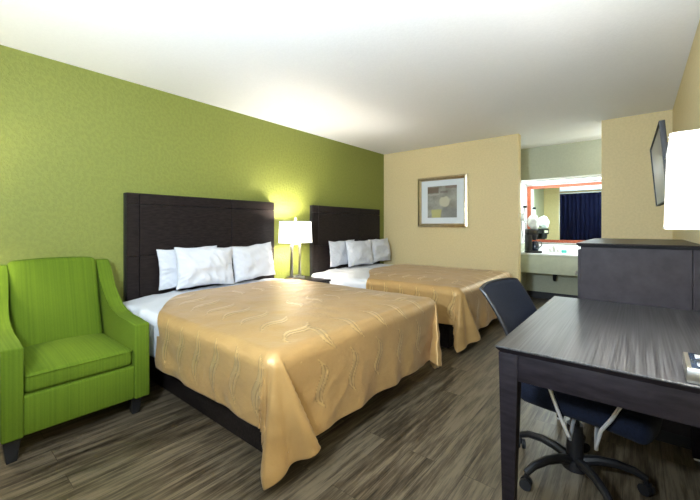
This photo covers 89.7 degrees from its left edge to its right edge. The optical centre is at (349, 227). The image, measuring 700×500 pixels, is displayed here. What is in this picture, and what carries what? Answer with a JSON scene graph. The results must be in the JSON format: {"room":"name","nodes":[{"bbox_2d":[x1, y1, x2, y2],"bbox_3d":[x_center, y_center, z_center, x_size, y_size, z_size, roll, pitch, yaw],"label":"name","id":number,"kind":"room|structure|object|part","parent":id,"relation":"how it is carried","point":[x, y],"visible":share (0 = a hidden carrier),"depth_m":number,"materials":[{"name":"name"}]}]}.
{"room":"hotel room","nodes":[
{"label":"hotel room","id":0,"kind":"room"},
{"bbox_2d":[0,45,383,301],"bbox_3d":[-1.349,-0.020,3.727,0.100,2.440,6.212,0,0,39],"label":"wall","id":1,"kind":"structure","parent":0,"point":[74,140],"depth_m":2.95,"materials":[{"name":"green paint"}]},
{"bbox_2d":[123,192,273,301],"bbox_3d":[-1.393,0.305,3.537,0.064,1.190,1.540,0,0,39],"label":"headboard","id":2,"kind":"object","parent":1,"relation":"attached to","point":[151,222],"visible":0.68,"depth_m":3.25,"materials":[{"name":"brown wood"}]},
{"bbox_2d":[310,205,379,276],"bbox_3d":[-0.019,0.305,5.221,0.064,1.190,1.543,0,0,39],"label":"headboard","id":3,"kind":"object","parent":1,"relation":"attached to","point":[329,223],"visible":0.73,"depth_m":4.95,"materials":[{"name":"brown wood"}]},
{"bbox_2d":[0,0,699,153],"bbox_3d":[0.609,-1.265,3.168,3.840,0.050,7.820,0,0,39],"label":"ceiling","id":4,"kind":"structure","parent":0,"point":[379,76],"depth_m":2.54,"materials":[{"name":"paint"}]},
{"bbox_2d":[0,297,699,499],"bbox_3d":[0.609,1.225,3.168,3.840,0.050,7.820,0,0,39],"label":"floor","id":5,"kind":"structure","parent":0,"point":[434,434],"depth_m":1.87,"materials":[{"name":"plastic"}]},
{"bbox_2d":[0,257,149,464],"bbox_3d":[-1.831,0.707,2.262,0.875,0.987,0.681,0,0,39],"label":"armchair","id":6,"kind":"object","parent":5,"relation":"on","point":[71,348],"visible":1,"depth_m":2.19,"materials":[{"name":"fabric"}]},
{"bbox_3d":[-1.737,1.133,1.804,0.071,0.135,0.071,0,0,39],"label":"leg","id":7,"kind":"part","parent":6,"relation":"part of","materials":[{"name":"black wood"}]},
{"bbox_3d":[-2.000,0.657,2.035,0.850,0.825,0.116,0,0,39],"label":"arm","id":8,"kind":"part","parent":6,"relation":"part of","materials":[{"name":"fabric"}]},
{"bbox_2d":[7,257,102,347],"bbox_3d":[-2.021,0.499,2.428,0.275,0.572,0.478,0,0,39],"label":"cushion","id":9,"kind":"object","parent":6,"relation":"on","point":[49,299],"depth_m":2.37,"materials":[{"name":"fabric"}]},
{"bbox_2d":[24,333,131,391],"bbox_3d":[-1.769,0.796,2.211,0.665,0.134,0.504,0,0,39],"label":"seat cushion","id":10,"kind":"object","parent":6,"relation":"on","point":[52,363],"depth_m":2.07,"materials":[{"name":"fabric"}]},
{"bbox_3d":[-1.808,0.968,2.243,0.785,0.205,0.520,0,0,39],"label":"seat frame","id":11,"kind":"part","parent":6,"relation":"part of","materials":[{"name":"fabric"}]},
{"bbox_3d":[-1.636,0.657,2.481,0.850,0.825,0.096,0,0,39],"label":"arm","id":12,"kind":"part","parent":6,"relation":"part of","materials":[{"name":"fabric"}]},
{"bbox_3d":[-1.396,1.133,2.285,0.071,0.135,0.071,0,0,39],"label":"leg","id":13,"kind":"part","parent":6,"relation":"part of","materials":[{"name":"black wood"}]},
{"bbox_2d":[149,355,381,451],"bbox_3d":[-0.636,0.907,2.877,1.910,0.585,1.460,0,0,39],"label":"bed","id":14,"kind":"object","parent":5,"relation":"on","point":[219,413],"visible":0.02,"depth_m":2.21,"materials":[{"name":"brown wood"}]},
{"bbox_2d":[123,278,279,357],"bbox_3d":[-0.909,0.725,3.097,1.123,0.325,1.717,0,0,39],"label":"duvet","id":15,"kind":"object","parent":14,"relation":"on","point":[148,308],"visible":0.15,"depth_m":2.67,"materials":[{"name":"white fabric"}]},
{"bbox_2d":[156,245,216,290],"bbox_3d":[-1.493,0.362,3.284,0.114,0.366,0.591,0,0,43],"label":"pillow","id":16,"kind":"object","parent":15,"relation":"on","point":[166,258],"visible":0.34,"depth_m":3.11,"materials":[{"name":"white fabric"}]},
{"bbox_2d":[174,247,234,289],"bbox_3d":[-1.337,0.367,3.274,0.169,0.385,0.581,0,0,35],"label":"pillow","id":17,"kind":"object","parent":15,"relation":"on","point":[212,265],"visible":1,"depth_m":3.20,"materials":[{"name":"white fabric"}]},
{"bbox_2d":[232,242,275,282],"bbox_3d":[-1.016,0.361,3.728,0.180,0.395,0.544,0,0,36],"label":"pillow","id":18,"kind":"object","parent":15,"relation":"on","point":[253,261],"visible":0.97,"depth_m":3.64,"materials":[{"name":"white fabric"}]},
{"bbox_2d":[155,279,441,489],"bbox_3d":[-0.424,0.854,2.704,1.791,0.629,1.742,0,0,39],"label":"bedspread","id":19,"kind":"object","parent":14,"relation":"on","point":[291,359],"visible":1,"depth_m":1.99,"materials":[{"name":"gold fabric"}]},
{"bbox_2d":[302,276,330,283],"bbox_3d":[-0.516,0.910,4.189,0.478,0.580,0.400,0,0,39],"label":"nightstand","id":20,"kind":"object","parent":5,"relation":"on","point":[308,278],"visible":0.14,"depth_m":4.17,"materials":[{"name":"brown wood"}]},
{"bbox_2d":[278,217,312,279],"bbox_3d":[-0.645,0.250,4.171,0.219,0.740,0.352,0,0,39],"label":"table lamp","id":21,"kind":"object","parent":20,"relation":"on","point":[295,232],"visible":0.98,"depth_m":4.10,"materials":[{"name":"white fabric"}]},
{"bbox_3d":[-0.645,0.058,4.171,0.216,0.256,0.350,0,0,39],"label":"lamp shade","id":22,"kind":"part","parent":21,"relation":"part of","materials":[{"name":"white fabric"}]},
{"bbox_3d":[-0.645,0.384,4.171,0.032,0.387,0.148,0,0,39],"label":"stem","id":23,"kind":"part","parent":21,"relation":"part of","materials":[{"name":"silver metal"}]},
{"bbox_3d":[-0.645,-0.066,4.171,0.205,0.006,0.336,0,0,39],"label":"shade trim","id":24,"kind":"part","parent":21,"relation":"part of","materials":[{"name":"white fabric"}]},
{"bbox_2d":[438,320,491,347],"bbox_3d":[0.730,0.907,4.551,1.910,0.585,1.460,0,0,39],"label":"bed","id":25,"kind":"object","parent":5,"relation":"on","point":[446,331],"visible":0.04,"depth_m":3.51,"materials":[{"name":"brown wood"}]},
{"bbox_2d":[311,264,391,288],"bbox_3d":[0.497,0.726,4.742,1.223,0.326,1.734,0,0,39],"label":"duvet","id":26,"kind":"object","parent":25,"relation":"on","point":[356,276],"visible":0.29,"depth_m":4.35,"materials":[{"name":"white fabric"}]},
{"bbox_2d":[329,240,353,266],"bbox_3d":[-0.104,0.363,4.989,0.092,0.363,0.586,0,0,37],"label":"pillow","id":27,"kind":"object","parent":26,"relation":"on","point":[338,251],"visible":0.69,"depth_m":4.87,"materials":[{"name":"white fabric"}]},
{"bbox_2d":[345,240,372,266],"bbox_3d":[0.146,0.371,5.080,0.573,0.367,0.185,0,0,-42],"label":"pillow","id":28,"kind":"object","parent":26,"relation":"on","point":[358,252],"visible":1,"depth_m":4.98,"materials":[{"name":"white fabric"}]},
{"bbox_2d":[370,238,390,262],"bbox_3d":[0.465,0.363,5.557,0.190,0.380,0.553,0,0,43],"label":"pillow","id":29,"kind":"object","parent":26,"relation":"on","point":[380,248],"visible":0.89,"depth_m":5.47,"materials":[{"name":"white fabric"}]},
{"bbox_2d":[366,264,511,352],"bbox_3d":[1.021,0.848,4.310,1.598,0.616,1.722,0,0,39],"label":"bedspread","id":30,"kind":"object","parent":25,"relation":"on","point":[459,300],"visible":0.8,"depth_m":3.59,"materials":[{"name":"gold fabric"}]},
{"bbox_2d":[479,278,662,499],"bbox_3d":[1.052,0.746,1.718,0.600,0.909,0.712,0,0,-44],"label":"office chair","id":31,"kind":"object","parent":5,"relation":"on","point":[509,300],"visible":0.48,"depth_m":1.60,"materials":[{"name":"blue fabric"}]},
{"bbox_3d":[0.877,0.472,1.891,0.450,0.345,0.220,0,0,-44],"label":"backrest","id":32,"kind":"part","parent":31,"relation":"part of","materials":[{"name":"blue fabric"}]},
{"bbox_3d":[1.115,0.774,1.643,0.500,0.117,0.515,0,0,-44],"label":"seat","id":33,"kind":"part","parent":31,"relation":"part of","materials":[{"name":"blue fabric"}]},
{"bbox_2d":[495,296,699,499],"bbox_3d":[1.194,0.820,1.568,0.693,0.760,1.219,0,0,39],"label":"desk","id":34,"kind":"object","parent":5,"relation":"on","point":[622,355],"visible":0.92,"depth_m":1.29,"materials":[{"name":"laminate"}]},
{"bbox_3d":[0.602,0.827,1.321,0.068,0.723,0.068,0,0,39],"label":"leg","id":35,"kind":"part","parent":34,"relation":"part of","materials":[{"name":"laminate"}]},
{"bbox_2d":[663,129,699,384],"bbox_3d":[1.058,0.070,1.021,0.220,0.740,0.421,0,0,41],"label":"table lamp","id":36,"kind":"object","parent":34,"relation":"on","point":[682,185],"visible":1,"depth_m":0.92,"materials":[{"name":"white fabric"}]},
{"bbox_3d":[1.058,0.002,1.021,0.220,0.006,0.421,0,0,41],"label":"shade trim","id":37,"kind":"part","parent":36,"relation":"part of","materials":[{"name":"white fabric"}]},
{"bbox_3d":[1.058,-0.122,1.021,0.216,0.256,0.420,0,0,41],"label":"lamp shade","id":38,"kind":"part","parent":36,"relation":"part of","materials":[{"name":"white fabric"}]},
{"bbox_3d":[1.058,-0.246,1.021,0.206,0.006,0.405,0,0,41],"label":"shade trim","id":39,"kind":"part","parent":36,"relation":"part of","materials":[{"name":"white fabric"}]},
{"bbox_3d":[1.786,0.827,1.815,0.068,0.723,0.068,0,0,39],"label":"leg","id":40,"kind":"part","parent":34,"relation":"part of","materials":[{"name":"laminate"}]},
{"bbox_2d":[575,238,699,449],"bbox_3d":[2.019,0.649,2.503,0.597,1.102,1.236,0,0,39],"label":"dresser","id":41,"kind":"object","parent":5,"relation":"on","point":[664,273],"visible":0.44,"depth_m":2.00,"materials":[{"name":"brown wood"}]},
{"bbox_3d":[1.625,0.299,2.438,0.016,0.318,0.584,0,0,39],"label":"drawer","id":42,"kind":"part","parent":41,"relation":"part of","materials":[{"name":"laminate"}]},
{"bbox_3d":[2.027,0.114,2.497,0.577,0.016,1.236,0,0,39],"label":"moulding","id":43,"kind":"part","parent":41,"relation":"part of","materials":[{"name":"black wood"}]},
{"bbox_3d":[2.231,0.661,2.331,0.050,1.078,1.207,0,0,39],"label":"post","id":44,"kind":"part","parent":41,"relation":"part of","materials":[{"name":"laminate"}]},
{"bbox_2d":[521,243,525,289],"bbox_3d":[2.536,-0.020,5.540,0.100,2.440,1.508,0,0,39],"label":"wall","id":45,"kind":"structure","parent":0,"point":[523,274],"depth_m":5.94,"materials":[{"name":"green paint"}]},
{"bbox_2d":[521,205,526,239],"bbox_3d":[2.870,-0.057,5.797,0.080,0.601,0.113,0,0,39],"label":"hair dryer","id":46,"kind":"object","parent":45,"relation":"attached to","point":[523,215],"visible":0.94,"depth_m":5.77,"materials":[{"name":"white plastic"}]},
{"bbox_2d":[384,109,672,281],"bbox_3d":[2.026,-0.020,4.906,3.640,2.440,0.120,0,0,39],"label":"wall","id":47,"kind":"structure","parent":0,"point":[491,240],"depth_m":4.85,"materials":[{"name":"yellow paint"}]},
{"bbox_2d":[418,174,467,226],"bbox_3d":[1.385,-0.385,5.323,0.790,0.770,0.038,0,0,39],"label":"framed picture","id":48,"kind":"object","parent":47,"relation":"attached to","point":[442,200],"visible":1,"depth_m":5.31},
{"bbox_2d":[428,185,456,217],"bbox_3d":[1.391,-0.385,5.330,0.470,0.480,0.001,0,0,39],"label":"print","id":49,"kind":"object","parent":48,"relation":"attached to","point":[442,199],"depth_m":5.32},
{"bbox_2d":[526,243,577,294],"bbox_3d":[3.732,-0.020,5.602,1.875,2.440,0.100,0,0,39],"label":"wall","id":50,"kind":"structure","parent":0,"point":[564,284],"depth_m":5.84,"materials":[{"name":"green paint"}]},
{"bbox_2d":[521,244,580,280],"bbox_3d":[3.556,0.572,5.303,1.763,0.573,0.570,0,0,39],"label":"countertop","id":51,"kind":"structure","parent":50,"relation":"attached to","point":[551,260],"depth_m":5.43,"materials":[{"name":"green laminate"}]},
{"bbox_2d":[524,229,541,252],"bbox_3d":[2.948,0.217,5.636,0.242,0.385,0.180,0,0,8],"label":"coffee maker","id":52,"kind":"object","parent":51,"relation":"on","point":[530,246],"visible":1,"depth_m":5.59,"materials":[{"name":"black plastic"}]},
{"bbox_3d":[2.860,0.247,5.648,0.065,0.255,0.170,0,0,8],"label":"water tank","id":53,"kind":"part","parent":52,"relation":"part of","materials":[{"name":"black plastic"}]},
{"bbox_2d":[527,214,539,228],"bbox_3d":[2.939,-0.093,5.641,0.184,0.230,0.157,0,0,39],"label":"plastic bag","id":54,"kind":"object","parent":52,"relation":"on","point":[533,222],"visible":1,"depth_m":5.59,"materials":[{"name":"white plastic"}]},
{"bbox_2d":[521,252,577,256],"bbox_3d":[3.556,0.422,5.303,1.763,0.025,0.570,0,0,39],"label":"countertop","id":55,"kind":"structure","parent":51,"relation":"on","point":[523,253],"depth_m":5.37,"materials":[{"name":"white stone"}]},
{"bbox_2d":[549,246,558,251],"bbox_3d":[3.298,0.357,5.706,0.154,0.106,0.138,0,0,39],"label":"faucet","id":56,"kind":"object","parent":51,"relation":"on","point":[553,247],"depth_m":5.73,"materials":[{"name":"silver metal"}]},
{"bbox_2d":[527,290,577,298],"bbox_3d":[3.740,1.145,5.523,1.763,0.110,0.012,0,0,39],"label":"baseboard","id":57,"kind":"structure","parent":50,"relation":"attached to","point":[536,294],"depth_m":5.90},
{"bbox_2d":[538,244,580,252],"bbox_3d":[3.729,0.347,5.516,1.763,0.125,0.020,0,0,39],"label":"backsplash","id":58,"kind":"structure","parent":50,"relation":"attached to","point":[545,247],"depth_m":5.74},
{"bbox_2d":[521,174,600,243],"bbox_3d":[3.557,-0.239,5.308,1.775,1.018,0.578,0,0,39],"label":"trim","id":59,"kind":"structure","parent":50,"relation":"attached to","point":[523,185],"depth_m":5.81,"materials":[{"name":"white wood"}]},
{"bbox_2d":[527,182,600,242],"bbox_3d":[3.700,-0.223,5.539,1.665,0.955,0.022,0,0,39],"label":"mirror","id":60,"kind":"object","parent":50,"relation":"attached to","point":[566,213],"visible":0.44,"depth_m":5.70,"materials":[{"name":"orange mirror"}]},
{"bbox_2d":[521,139,600,179],"bbox_3d":[3.557,-0.994,5.308,1.775,0.492,0.578,0,0,39],"label":"wall","id":61,"kind":"structure","parent":0,"point":[584,157],"depth_m":5.25,"materials":[{"name":"green paint"}]},
{"bbox_2d":[523,176,600,183],"bbox_3d":[3.579,-0.735,5.339,1.700,0.014,0.280,0,0,39],"label":"vanity light fixture","id":62,"kind":"object","parent":61,"relation":"attached to","point":[595,177],"visible":0.56,"depth_m":5.49,"materials":[{"name":"white plastic"}]},
{"bbox_2d":[673,20,699,243],"bbox_3d":[2.058,-0.020,1.986,0.100,2.440,7.820,0,0,39],"label":"wall","id":63,"kind":"structure","parent":0,"point":[686,109],"depth_m":2.46,"materials":[{"name":"yellow paint"}]},
{"bbox_2d":[650,120,667,205],"bbox_3d":[2.136,-0.384,2.336,0.205,0.465,0.921,0,0,39],"label":"television","id":64,"kind":"object","parent":63,"relation":"attached to","point":[658,149],"visible":0.56,"depth_m":2.29,"materials":[{"name":"black plastic"}]},
{"bbox_3d":[2.092,-0.384,2.372,0.054,0.464,0.921,0,0,38],"label":"casing","id":65,"kind":"part","parent":64,"relation":"part of","materials":[{"name":"black plastic"}]}
]}

